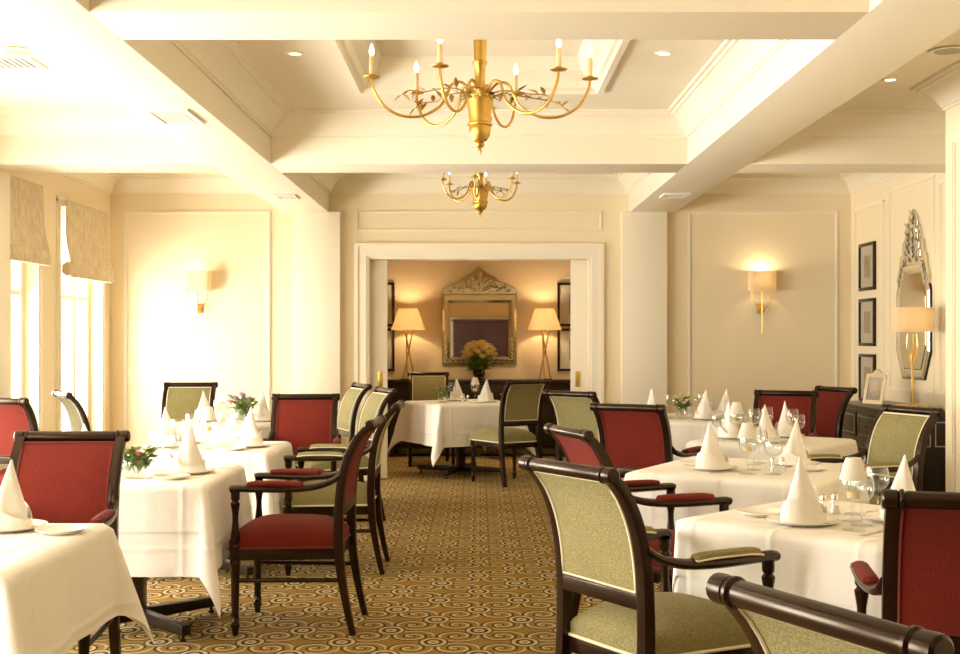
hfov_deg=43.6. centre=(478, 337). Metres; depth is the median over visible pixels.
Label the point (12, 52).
grille
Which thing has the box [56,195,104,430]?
window
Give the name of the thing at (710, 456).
folded napkin
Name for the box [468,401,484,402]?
bread plate
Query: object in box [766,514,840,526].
dinner plate
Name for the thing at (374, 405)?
dining chair
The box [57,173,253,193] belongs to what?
trim
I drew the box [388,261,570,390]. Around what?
wall
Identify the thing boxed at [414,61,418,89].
candle
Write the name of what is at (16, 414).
armchair
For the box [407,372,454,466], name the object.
dining chair
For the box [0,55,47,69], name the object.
ceiling vent
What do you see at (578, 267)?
door
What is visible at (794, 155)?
trim
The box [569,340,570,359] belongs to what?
print
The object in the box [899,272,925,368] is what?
mirror glass
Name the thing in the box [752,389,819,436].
armchair
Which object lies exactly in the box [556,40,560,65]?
candle
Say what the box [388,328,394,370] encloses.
framed picture
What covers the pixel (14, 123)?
trim
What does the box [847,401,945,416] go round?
countertop
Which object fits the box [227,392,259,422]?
flower vase
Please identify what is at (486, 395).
folded napkin
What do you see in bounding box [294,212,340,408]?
column
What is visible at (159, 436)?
folded napkin
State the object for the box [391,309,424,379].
table lamp
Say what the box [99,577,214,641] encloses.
dining table
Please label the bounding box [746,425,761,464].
wine glass
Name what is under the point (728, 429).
folded napkin
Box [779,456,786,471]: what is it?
salt shaker
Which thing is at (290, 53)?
recessed light
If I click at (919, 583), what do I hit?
armchair
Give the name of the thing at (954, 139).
trim
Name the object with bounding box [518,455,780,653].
armchair
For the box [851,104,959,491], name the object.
wall
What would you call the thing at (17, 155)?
trim
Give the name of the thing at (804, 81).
ceiling beam
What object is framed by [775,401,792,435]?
folded napkin
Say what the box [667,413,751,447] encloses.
tablecloth
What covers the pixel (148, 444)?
dinner plate
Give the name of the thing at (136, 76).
beam
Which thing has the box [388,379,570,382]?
countertop
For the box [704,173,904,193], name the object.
trim
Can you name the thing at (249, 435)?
folded napkin
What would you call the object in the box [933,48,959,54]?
grille
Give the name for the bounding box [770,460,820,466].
dinner plate
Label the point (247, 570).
dining table
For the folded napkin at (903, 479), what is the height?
0.222 m
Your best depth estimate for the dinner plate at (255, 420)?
8.89 m
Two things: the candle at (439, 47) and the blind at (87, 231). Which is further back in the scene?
the blind at (87, 231)
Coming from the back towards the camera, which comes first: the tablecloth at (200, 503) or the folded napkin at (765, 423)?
the folded napkin at (765, 423)
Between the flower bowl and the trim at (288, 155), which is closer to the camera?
the flower bowl
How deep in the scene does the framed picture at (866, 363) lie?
10.82 m
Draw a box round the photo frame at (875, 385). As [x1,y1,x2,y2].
[862,369,887,403]
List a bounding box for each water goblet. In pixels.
[751,430,767,463]
[764,441,782,474]
[848,475,874,525]
[865,465,889,512]
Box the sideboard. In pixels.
[388,379,570,456]
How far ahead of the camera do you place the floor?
6.32 m
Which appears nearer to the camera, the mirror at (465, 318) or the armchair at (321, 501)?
the armchair at (321, 501)
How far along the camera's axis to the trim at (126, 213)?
11.22 m
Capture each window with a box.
[10,193,43,430]
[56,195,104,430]
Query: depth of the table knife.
3.82 m
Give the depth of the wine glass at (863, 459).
4.25 m
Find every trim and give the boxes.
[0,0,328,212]
[0,109,166,137]
[0,138,221,172]
[0,170,9,469]
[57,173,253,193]
[124,211,270,447]
[169,40,788,137]
[271,138,686,172]
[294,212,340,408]
[308,173,649,193]
[328,40,629,94]
[354,243,603,480]
[356,211,601,230]
[398,173,559,173]
[621,212,666,480]
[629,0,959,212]
[687,211,838,413]
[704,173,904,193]
[736,138,945,172]
[791,60,959,137]
[853,199,883,400]
[888,174,934,393]
[938,178,945,395]
[950,133,959,491]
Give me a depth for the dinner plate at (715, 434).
7.36 m
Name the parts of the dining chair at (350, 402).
rail, post, backrest, post, rail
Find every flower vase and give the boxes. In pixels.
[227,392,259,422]
[672,393,692,417]
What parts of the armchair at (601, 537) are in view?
post, rail, backrest, rail, post, arm, seat, seat frame, arm post, arm, arm post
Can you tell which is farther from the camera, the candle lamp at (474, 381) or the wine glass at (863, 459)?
the candle lamp at (474, 381)
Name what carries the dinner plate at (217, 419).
on the tablecloth at (224, 433)
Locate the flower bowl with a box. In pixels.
[122,445,159,478]
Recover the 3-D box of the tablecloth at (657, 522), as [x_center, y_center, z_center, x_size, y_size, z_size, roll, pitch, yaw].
[1.292,0.892,5.776,1.018,0.529,1.018,0,0,30]
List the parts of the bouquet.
flower, flower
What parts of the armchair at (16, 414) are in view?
seat, rail, rail, backrest, post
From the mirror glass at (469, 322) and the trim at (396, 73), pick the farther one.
the mirror glass at (469, 322)
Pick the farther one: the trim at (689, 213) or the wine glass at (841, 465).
the trim at (689, 213)
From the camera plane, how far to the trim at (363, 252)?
11.20 m
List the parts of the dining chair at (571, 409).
post, rail, backrest, post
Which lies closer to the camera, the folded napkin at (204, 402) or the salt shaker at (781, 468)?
the salt shaker at (781, 468)
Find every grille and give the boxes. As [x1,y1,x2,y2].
[2,49,33,55]
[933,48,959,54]
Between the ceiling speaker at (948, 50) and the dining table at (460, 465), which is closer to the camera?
the ceiling speaker at (948, 50)
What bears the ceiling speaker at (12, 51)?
attached to the ceiling
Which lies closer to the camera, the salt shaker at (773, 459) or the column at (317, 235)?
the salt shaker at (773, 459)
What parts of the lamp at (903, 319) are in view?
stem, lamp shade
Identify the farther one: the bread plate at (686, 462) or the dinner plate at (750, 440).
the dinner plate at (750, 440)
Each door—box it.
[371,260,387,477]
[571,260,586,391]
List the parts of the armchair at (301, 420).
arm, post, backrest, rail, seat, arm post, post, arm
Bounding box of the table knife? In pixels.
[859,529,882,535]
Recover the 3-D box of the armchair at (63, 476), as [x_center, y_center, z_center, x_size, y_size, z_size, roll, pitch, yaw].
[-1.611,0.849,4.475,0.542,0.966,0.661,0,0,-2]
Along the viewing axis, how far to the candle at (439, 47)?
6.00 m
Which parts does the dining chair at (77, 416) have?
rail, backrest, post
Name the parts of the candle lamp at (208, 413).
lamp shade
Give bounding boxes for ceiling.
[0,29,959,173]
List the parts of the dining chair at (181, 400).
post, backrest, rail, post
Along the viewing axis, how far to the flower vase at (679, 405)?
9.34 m
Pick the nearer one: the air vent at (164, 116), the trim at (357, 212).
the air vent at (164, 116)
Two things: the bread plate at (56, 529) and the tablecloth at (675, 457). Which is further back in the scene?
the tablecloth at (675, 457)
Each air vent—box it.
[143,109,205,124]
[273,194,299,199]
[659,193,690,197]
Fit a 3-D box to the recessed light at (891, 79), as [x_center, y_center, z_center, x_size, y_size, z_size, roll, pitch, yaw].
[2.400,-1.506,7.000,0.100,0.007,0.100,0,0,0]
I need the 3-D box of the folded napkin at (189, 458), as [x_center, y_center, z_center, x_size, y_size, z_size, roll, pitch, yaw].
[-1.339,0.507,5.537,0.168,0.222,0.141,0,0,-18]
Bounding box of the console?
[842,401,945,495]
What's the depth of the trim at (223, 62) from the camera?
7.92 m
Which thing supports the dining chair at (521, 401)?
on the floor
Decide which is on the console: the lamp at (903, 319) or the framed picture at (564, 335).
the lamp at (903, 319)
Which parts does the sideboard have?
leg, drawer, door, drawer, drawer, door, drawer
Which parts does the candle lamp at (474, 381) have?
lamp shade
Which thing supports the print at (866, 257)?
attached to the framed picture at (866, 252)
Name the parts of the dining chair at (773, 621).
post, backrest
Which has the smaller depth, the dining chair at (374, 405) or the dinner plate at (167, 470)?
the dinner plate at (167, 470)
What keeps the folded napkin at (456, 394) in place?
on the dinner plate
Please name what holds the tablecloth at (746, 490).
on the tablecloth at (657, 522)
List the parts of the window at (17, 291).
casing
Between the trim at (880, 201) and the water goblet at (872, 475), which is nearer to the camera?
the water goblet at (872, 475)
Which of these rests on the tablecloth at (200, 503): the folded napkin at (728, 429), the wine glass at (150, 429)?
the wine glass at (150, 429)
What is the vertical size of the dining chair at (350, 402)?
0.966 m
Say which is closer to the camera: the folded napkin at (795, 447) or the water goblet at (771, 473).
the water goblet at (771, 473)
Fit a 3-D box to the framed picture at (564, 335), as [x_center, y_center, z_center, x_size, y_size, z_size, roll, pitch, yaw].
[1.130,0.135,13.787,0.460,0.490,0.026,0,0,0]
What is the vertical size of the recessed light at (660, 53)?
0.007 m
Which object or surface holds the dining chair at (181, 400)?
on the floor
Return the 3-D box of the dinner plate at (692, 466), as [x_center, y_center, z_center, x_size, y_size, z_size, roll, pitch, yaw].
[1.102,0.615,5.687,0.244,0.016,0.244,0,0,0]
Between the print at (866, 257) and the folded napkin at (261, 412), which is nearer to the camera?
the folded napkin at (261, 412)
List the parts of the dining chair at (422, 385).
leg, post, rail, backrest, post, leg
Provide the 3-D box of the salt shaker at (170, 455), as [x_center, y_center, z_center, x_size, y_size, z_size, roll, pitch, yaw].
[-1.477,0.587,5.740,0.040,0.073,0.038,0,0,0]
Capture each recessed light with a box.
[286,51,304,55]
[654,51,672,55]
[882,77,898,81]
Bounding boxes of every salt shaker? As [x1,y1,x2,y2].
[166,453,172,467]
[769,457,776,472]
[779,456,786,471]
[819,494,828,514]
[829,493,840,513]
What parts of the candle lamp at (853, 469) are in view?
stemmed glass, lamp shade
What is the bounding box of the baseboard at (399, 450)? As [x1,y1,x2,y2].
[388,448,554,453]
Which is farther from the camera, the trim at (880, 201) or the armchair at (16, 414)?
the trim at (880, 201)
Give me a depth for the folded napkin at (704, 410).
9.14 m
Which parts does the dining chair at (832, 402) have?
backrest, rail, post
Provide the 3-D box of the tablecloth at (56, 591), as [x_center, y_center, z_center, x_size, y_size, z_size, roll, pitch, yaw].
[-1.700,0.849,3.630,1.131,0.445,1.131,0,0,0]
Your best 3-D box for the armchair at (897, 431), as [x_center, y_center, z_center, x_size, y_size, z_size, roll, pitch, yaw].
[2.060,0.849,6.382,0.661,0.966,0.548,0,0,-22]
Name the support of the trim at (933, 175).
attached to the wall at (918, 196)
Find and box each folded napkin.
[0,459,32,529]
[153,407,181,445]
[170,424,206,471]
[193,391,215,419]
[234,389,247,417]
[235,407,263,445]
[253,391,270,419]
[449,378,464,399]
[477,379,493,400]
[647,389,658,404]
[694,390,714,417]
[695,422,728,468]
[716,389,735,415]
[717,402,739,436]
[754,404,778,441]
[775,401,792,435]
[779,419,810,464]
[780,456,826,523]
[879,455,915,519]
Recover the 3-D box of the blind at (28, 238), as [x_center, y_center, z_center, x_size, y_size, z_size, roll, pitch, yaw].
[-3.371,-0.868,8.920,0.118,0.624,0.760,0,0,0]
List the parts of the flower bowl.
flower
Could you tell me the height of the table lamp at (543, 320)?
0.800 m
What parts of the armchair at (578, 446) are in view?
post, rail, backrest, post, arm, seat, seat frame, arm post, leg, arm, arm post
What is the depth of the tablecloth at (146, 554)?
5.12 m
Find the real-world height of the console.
0.800 m
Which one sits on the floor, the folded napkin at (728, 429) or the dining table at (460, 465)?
the dining table at (460, 465)
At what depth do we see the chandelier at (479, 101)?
6.31 m
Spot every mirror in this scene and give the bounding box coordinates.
[442,267,516,364]
[896,209,931,379]
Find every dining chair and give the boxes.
[52,390,90,430]
[161,382,217,421]
[295,386,397,520]
[337,382,371,443]
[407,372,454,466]
[469,379,550,486]
[542,390,624,522]
[706,572,953,653]
[814,385,857,437]
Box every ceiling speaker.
[0,47,37,56]
[929,46,959,55]
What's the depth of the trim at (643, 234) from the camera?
11.13 m
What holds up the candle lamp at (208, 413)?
on the tablecloth at (267, 458)
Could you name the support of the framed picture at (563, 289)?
attached to the wall at (419, 285)
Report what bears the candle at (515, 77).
on the chandelier at (479, 101)
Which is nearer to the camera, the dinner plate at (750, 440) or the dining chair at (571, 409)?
the dinner plate at (750, 440)
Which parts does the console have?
drawer, drawer, door, door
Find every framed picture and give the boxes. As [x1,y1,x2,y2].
[388,283,394,325]
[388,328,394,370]
[557,283,570,325]
[557,328,570,370]
[858,241,875,290]
[858,298,875,345]
[858,354,875,400]
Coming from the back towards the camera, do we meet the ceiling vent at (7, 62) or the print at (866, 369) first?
the print at (866, 369)
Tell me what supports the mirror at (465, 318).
attached to the wall at (419, 285)
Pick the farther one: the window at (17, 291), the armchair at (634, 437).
the window at (17, 291)
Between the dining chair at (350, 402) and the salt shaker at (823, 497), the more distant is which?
the dining chair at (350, 402)
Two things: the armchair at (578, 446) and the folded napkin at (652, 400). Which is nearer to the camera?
the armchair at (578, 446)
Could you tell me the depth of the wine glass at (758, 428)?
5.66 m
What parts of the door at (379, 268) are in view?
flush pull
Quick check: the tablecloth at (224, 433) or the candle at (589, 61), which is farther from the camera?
the tablecloth at (224, 433)
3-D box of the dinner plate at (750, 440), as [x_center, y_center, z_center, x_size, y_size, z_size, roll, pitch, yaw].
[1.713,0.615,7.160,0.244,0.016,0.244,0,0,0]
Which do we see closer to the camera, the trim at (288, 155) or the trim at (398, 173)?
the trim at (288, 155)
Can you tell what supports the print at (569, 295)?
attached to the framed picture at (563, 289)
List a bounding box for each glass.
[149,429,165,470]
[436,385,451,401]
[450,303,508,356]
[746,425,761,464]
[746,428,761,469]
[840,465,862,521]
[844,459,864,514]
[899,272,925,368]
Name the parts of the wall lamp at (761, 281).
stem, lamp shade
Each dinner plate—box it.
[0,519,47,532]
[145,443,179,447]
[161,467,214,474]
[188,418,220,421]
[227,442,270,447]
[255,420,270,421]
[685,464,737,470]
[689,417,720,419]
[715,434,741,438]
[745,439,786,443]
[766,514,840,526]
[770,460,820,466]
[865,511,883,521]
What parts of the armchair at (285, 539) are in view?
leg, arm post, leg, arm post, arm, seat, seat frame, arm, rail, post, backrest, post, rail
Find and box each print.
[569,295,570,314]
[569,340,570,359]
[864,255,869,277]
[864,311,869,332]
[864,367,869,387]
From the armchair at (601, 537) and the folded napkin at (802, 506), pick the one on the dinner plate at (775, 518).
the folded napkin at (802, 506)
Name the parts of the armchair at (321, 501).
leg, arm post, arm post, seat, arm, seat frame, arm, rail, post, post, backrest, rail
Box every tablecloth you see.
[0,523,153,653]
[119,464,252,552]
[119,506,261,617]
[123,441,296,508]
[173,417,270,440]
[249,480,295,518]
[388,422,535,465]
[394,399,528,436]
[624,456,869,517]
[642,515,682,529]
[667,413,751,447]
[672,499,882,617]
[673,447,684,460]
[684,436,857,463]
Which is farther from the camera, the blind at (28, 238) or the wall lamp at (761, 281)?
the wall lamp at (761, 281)
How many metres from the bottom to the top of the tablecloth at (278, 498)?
0.558 m
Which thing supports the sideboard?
on the floor
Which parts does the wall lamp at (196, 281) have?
stem, lamp shade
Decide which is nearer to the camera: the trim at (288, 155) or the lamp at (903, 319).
the trim at (288, 155)
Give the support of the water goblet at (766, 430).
on the tablecloth at (746, 490)
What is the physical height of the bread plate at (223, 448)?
0.016 m
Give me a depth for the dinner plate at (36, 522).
3.92 m
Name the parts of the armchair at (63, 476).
post, backrest, rail, leg, arm, post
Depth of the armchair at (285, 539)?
5.37 m
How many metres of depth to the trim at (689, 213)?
11.22 m
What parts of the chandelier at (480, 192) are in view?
arm, arm, arm, stem, arm, arm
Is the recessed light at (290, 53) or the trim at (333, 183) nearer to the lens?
the recessed light at (290, 53)
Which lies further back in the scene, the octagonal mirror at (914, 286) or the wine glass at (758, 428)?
the octagonal mirror at (914, 286)
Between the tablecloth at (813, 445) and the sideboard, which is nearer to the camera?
the tablecloth at (813, 445)
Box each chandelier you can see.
[363,40,597,153]
[439,173,519,216]
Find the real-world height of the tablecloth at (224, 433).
0.292 m
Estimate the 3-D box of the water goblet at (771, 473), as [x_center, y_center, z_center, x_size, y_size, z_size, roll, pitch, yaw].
[1.344,0.540,5.483,0.086,0.168,0.086,0,0,0]
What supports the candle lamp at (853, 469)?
on the tablecloth at (814, 562)
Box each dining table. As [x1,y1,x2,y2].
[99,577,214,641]
[147,557,253,579]
[418,447,500,478]
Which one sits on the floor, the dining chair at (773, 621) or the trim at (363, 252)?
the dining chair at (773, 621)
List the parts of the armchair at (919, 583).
arm post, arm, post, rail, backrest, rail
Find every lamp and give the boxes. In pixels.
[183,271,210,327]
[200,407,215,448]
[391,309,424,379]
[471,377,478,390]
[528,309,561,379]
[729,402,743,440]
[738,422,756,473]
[748,271,775,328]
[839,457,867,530]
[891,307,932,407]
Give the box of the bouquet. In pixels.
[459,340,496,379]
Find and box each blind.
[10,174,50,265]
[60,199,114,282]
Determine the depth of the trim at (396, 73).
7.22 m
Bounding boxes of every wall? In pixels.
[10,173,109,430]
[110,194,850,448]
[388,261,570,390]
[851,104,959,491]
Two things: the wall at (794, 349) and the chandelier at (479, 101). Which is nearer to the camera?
the chandelier at (479, 101)
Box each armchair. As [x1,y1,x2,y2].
[0,397,38,486]
[9,430,130,653]
[227,414,385,635]
[263,393,340,516]
[282,400,404,575]
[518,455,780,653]
[543,423,732,617]
[590,402,701,475]
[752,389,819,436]
[809,404,944,504]
[850,489,959,653]
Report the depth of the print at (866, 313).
10.72 m
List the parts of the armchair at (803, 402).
post, backrest, rail, post, arm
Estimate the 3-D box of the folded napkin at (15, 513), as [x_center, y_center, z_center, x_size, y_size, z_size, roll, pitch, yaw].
[-1.536,0.510,3.931,0.141,0.222,0.168,0,0,25]
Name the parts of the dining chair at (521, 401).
leg, seat, post, seat frame, leg, rail, backrest, rail, post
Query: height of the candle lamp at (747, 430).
0.235 m
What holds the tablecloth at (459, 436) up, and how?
on the dining table at (460, 465)
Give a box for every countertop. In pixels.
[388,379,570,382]
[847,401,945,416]
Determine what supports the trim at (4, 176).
attached to the wall at (53, 184)
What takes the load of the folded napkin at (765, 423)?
on the dinner plate at (750, 440)
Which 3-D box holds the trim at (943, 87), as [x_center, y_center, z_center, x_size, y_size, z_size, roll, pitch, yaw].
[2.650,-1.427,2.535,1.660,0.165,11.070,0,0,0]
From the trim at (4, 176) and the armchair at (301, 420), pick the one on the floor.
the armchair at (301, 420)
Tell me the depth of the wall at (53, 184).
9.71 m
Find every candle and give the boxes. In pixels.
[369,44,373,73]
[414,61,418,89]
[437,40,442,62]
[513,64,517,91]
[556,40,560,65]
[587,46,592,75]
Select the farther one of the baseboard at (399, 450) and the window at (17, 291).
the baseboard at (399, 450)
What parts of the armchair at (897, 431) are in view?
arm, seat, post, rail, arm, backrest, rail, post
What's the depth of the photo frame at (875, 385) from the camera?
9.62 m
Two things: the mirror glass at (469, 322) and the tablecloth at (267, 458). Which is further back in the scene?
the mirror glass at (469, 322)
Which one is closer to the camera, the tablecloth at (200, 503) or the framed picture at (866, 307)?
the tablecloth at (200, 503)
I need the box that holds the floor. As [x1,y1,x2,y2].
[68,454,659,653]
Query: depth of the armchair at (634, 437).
6.81 m
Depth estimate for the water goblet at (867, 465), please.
4.28 m
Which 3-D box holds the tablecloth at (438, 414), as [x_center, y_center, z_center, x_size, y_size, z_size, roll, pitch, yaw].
[-0.180,0.770,11.740,0.992,0.292,0.992,0,0,-27]
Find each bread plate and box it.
[34,524,87,534]
[152,473,189,479]
[216,446,245,450]
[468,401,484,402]
[680,460,695,464]
[737,507,780,516]
[792,465,827,471]
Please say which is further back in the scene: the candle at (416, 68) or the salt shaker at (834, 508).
the candle at (416, 68)
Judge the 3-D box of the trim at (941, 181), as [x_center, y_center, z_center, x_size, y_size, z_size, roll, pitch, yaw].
[3.471,-0.380,8.840,0.017,1.620,0.440,0,0,0]
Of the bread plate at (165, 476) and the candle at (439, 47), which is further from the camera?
the candle at (439, 47)
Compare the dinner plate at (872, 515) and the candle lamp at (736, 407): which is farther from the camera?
the candle lamp at (736, 407)
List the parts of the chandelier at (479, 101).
arm, arm, arm, stem, arm, arm, arm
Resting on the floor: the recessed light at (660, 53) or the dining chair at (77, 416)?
the dining chair at (77, 416)
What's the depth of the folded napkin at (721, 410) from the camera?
9.39 m
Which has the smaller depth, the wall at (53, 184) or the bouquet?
the wall at (53, 184)
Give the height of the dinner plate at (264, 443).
0.016 m
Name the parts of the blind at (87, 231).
head rail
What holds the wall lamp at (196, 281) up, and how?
attached to the wall at (794, 349)
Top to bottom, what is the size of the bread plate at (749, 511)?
0.016 m
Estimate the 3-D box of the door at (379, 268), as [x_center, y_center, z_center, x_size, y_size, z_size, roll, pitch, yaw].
[-0.958,0.293,11.326,0.185,2.058,0.051,0,0,0]
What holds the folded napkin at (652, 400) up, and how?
on the dinner plate
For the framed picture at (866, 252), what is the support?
attached to the wall at (918, 196)
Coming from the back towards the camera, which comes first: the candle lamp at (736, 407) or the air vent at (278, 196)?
the air vent at (278, 196)
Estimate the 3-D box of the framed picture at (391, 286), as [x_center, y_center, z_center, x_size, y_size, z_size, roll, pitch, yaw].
[-1.200,-0.385,13.787,0.460,0.500,0.026,0,0,0]
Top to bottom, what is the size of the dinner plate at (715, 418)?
0.016 m
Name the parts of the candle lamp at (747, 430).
stemmed glass, lamp shade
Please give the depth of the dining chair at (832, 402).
9.01 m
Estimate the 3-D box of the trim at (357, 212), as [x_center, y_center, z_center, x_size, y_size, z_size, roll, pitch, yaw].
[0.000,-1.095,11.222,2.300,0.190,0.015,0,0,0]
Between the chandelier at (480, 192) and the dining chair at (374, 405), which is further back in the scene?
the chandelier at (480, 192)
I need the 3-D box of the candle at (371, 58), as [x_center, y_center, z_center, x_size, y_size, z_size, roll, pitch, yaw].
[-0.560,-1.452,6.263,0.027,0.170,0.026,0,0,0]
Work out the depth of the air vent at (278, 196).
9.87 m
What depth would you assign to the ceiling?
7.12 m
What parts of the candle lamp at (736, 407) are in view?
lamp shade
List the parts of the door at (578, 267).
flush pull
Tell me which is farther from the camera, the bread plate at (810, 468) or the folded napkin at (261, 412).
the folded napkin at (261, 412)
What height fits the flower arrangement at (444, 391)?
0.166 m
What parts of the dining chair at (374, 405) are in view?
seat, seat frame, post, backrest, post, rail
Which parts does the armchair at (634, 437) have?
post, rail, rail, backrest, post, arm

